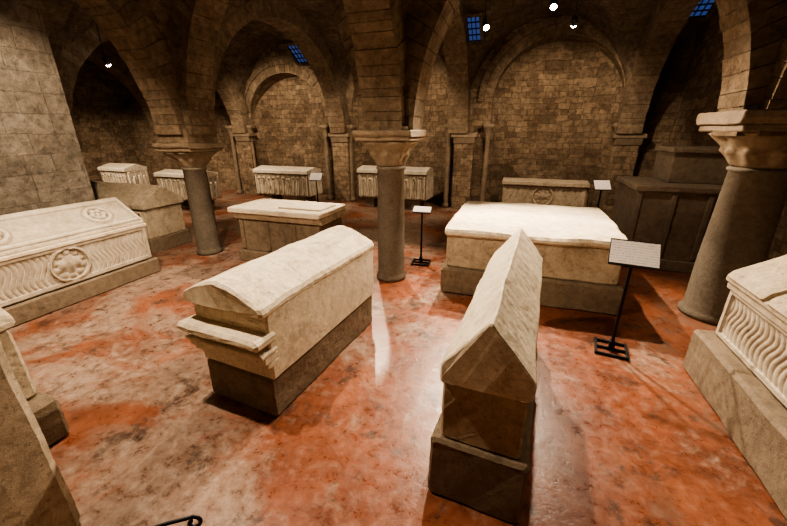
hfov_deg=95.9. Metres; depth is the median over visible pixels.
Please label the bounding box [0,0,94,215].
wall
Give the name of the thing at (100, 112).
wall
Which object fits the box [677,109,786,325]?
stone column
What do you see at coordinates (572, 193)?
sarcophagus
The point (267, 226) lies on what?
tomb
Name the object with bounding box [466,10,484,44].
window
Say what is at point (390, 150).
stone column
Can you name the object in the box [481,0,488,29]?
spotlight fixture
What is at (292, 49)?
window
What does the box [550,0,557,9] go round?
spotlight fixture
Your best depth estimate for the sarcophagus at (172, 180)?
11.26 m
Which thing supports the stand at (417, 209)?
on the floor
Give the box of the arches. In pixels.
[37,0,786,135]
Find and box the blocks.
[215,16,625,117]
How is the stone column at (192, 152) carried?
on the floor
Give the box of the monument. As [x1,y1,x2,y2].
[611,145,729,273]
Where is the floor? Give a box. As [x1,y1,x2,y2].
[8,188,786,525]
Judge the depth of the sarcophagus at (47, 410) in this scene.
2.79 m
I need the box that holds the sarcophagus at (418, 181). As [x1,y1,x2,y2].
[357,165,432,209]
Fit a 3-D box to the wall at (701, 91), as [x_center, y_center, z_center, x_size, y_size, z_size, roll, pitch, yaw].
[5.616,-1.992,3.798,0.350,5.900,14.100,7,21,18]
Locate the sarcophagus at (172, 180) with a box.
[153,169,221,207]
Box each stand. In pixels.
[309,172,322,201]
[411,206,431,266]
[593,180,610,207]
[594,238,661,360]
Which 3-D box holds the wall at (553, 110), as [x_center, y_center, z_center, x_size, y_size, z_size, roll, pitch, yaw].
[-1.841,-5.342,12.711,19.950,6.000,0.850,7,21,18]
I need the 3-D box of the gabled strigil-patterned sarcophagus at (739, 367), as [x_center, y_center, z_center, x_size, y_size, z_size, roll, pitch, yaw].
[3.312,0.971,2.196,1.338,1.476,2.796,7,21,18]
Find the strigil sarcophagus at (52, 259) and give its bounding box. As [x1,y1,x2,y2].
[0,197,160,326]
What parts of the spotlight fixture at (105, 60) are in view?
rod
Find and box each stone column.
[152,129,223,255]
[352,126,426,282]
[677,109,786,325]
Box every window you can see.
[283,40,309,65]
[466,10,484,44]
[687,0,717,21]
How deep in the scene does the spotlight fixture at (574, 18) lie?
6.96 m
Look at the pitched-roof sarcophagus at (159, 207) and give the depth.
7.53 m
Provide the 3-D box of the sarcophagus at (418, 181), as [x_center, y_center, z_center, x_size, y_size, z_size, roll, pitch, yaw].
[0.080,-2.523,11.808,2.432,1.340,0.893,7,21,18]
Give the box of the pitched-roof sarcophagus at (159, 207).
[90,181,191,253]
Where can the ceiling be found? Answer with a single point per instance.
(624, 23)
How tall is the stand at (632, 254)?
1.306 m
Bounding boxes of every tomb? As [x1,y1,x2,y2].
[227,198,345,260]
[440,201,627,315]
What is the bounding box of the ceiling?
[62,0,785,98]
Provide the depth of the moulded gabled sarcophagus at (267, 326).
3.23 m
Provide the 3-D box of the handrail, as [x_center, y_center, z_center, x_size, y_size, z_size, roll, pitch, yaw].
[-1.275,1.516,0.936,0.208,1.307,1.633,11,23,27]
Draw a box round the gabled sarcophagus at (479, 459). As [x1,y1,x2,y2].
[428,228,542,523]
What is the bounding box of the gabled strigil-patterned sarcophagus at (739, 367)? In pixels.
[682,255,786,518]
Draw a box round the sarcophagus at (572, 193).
[502,177,589,206]
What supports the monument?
on the floor
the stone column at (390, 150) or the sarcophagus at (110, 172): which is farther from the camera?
the sarcophagus at (110, 172)
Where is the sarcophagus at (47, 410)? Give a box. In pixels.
[0,307,68,445]
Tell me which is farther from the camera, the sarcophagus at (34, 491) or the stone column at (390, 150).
the stone column at (390, 150)
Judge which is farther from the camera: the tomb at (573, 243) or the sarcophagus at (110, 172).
the sarcophagus at (110, 172)
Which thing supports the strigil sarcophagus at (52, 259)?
on the floor
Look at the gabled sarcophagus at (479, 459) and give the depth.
2.23 m
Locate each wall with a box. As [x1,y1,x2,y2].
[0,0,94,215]
[72,59,140,181]
[122,16,698,207]
[669,9,786,260]
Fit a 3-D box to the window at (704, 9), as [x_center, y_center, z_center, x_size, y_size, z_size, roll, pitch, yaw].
[6.381,-5.346,7.303,0.500,0.526,0.742,7,21,18]
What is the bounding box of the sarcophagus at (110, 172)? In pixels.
[97,163,149,184]
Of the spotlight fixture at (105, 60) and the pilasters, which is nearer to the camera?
the spotlight fixture at (105, 60)
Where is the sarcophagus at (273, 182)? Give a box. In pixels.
[252,165,322,201]
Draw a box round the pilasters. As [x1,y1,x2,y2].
[224,123,647,218]
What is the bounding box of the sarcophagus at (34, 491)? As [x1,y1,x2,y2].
[0,342,79,525]
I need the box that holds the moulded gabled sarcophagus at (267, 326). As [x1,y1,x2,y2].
[177,225,373,415]
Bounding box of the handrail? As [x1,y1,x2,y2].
[154,514,202,525]
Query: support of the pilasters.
on the floor
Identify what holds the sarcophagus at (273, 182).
on the floor
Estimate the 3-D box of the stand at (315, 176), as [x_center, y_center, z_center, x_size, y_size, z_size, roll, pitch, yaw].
[-2.388,-2.202,11.113,0.400,1.219,0.340,5,21,13]
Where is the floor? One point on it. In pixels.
(149, 440)
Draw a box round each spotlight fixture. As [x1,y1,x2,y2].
[96,25,110,65]
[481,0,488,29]
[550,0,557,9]
[571,0,577,27]
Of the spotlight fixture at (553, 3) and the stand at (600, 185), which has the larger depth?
the stand at (600, 185)

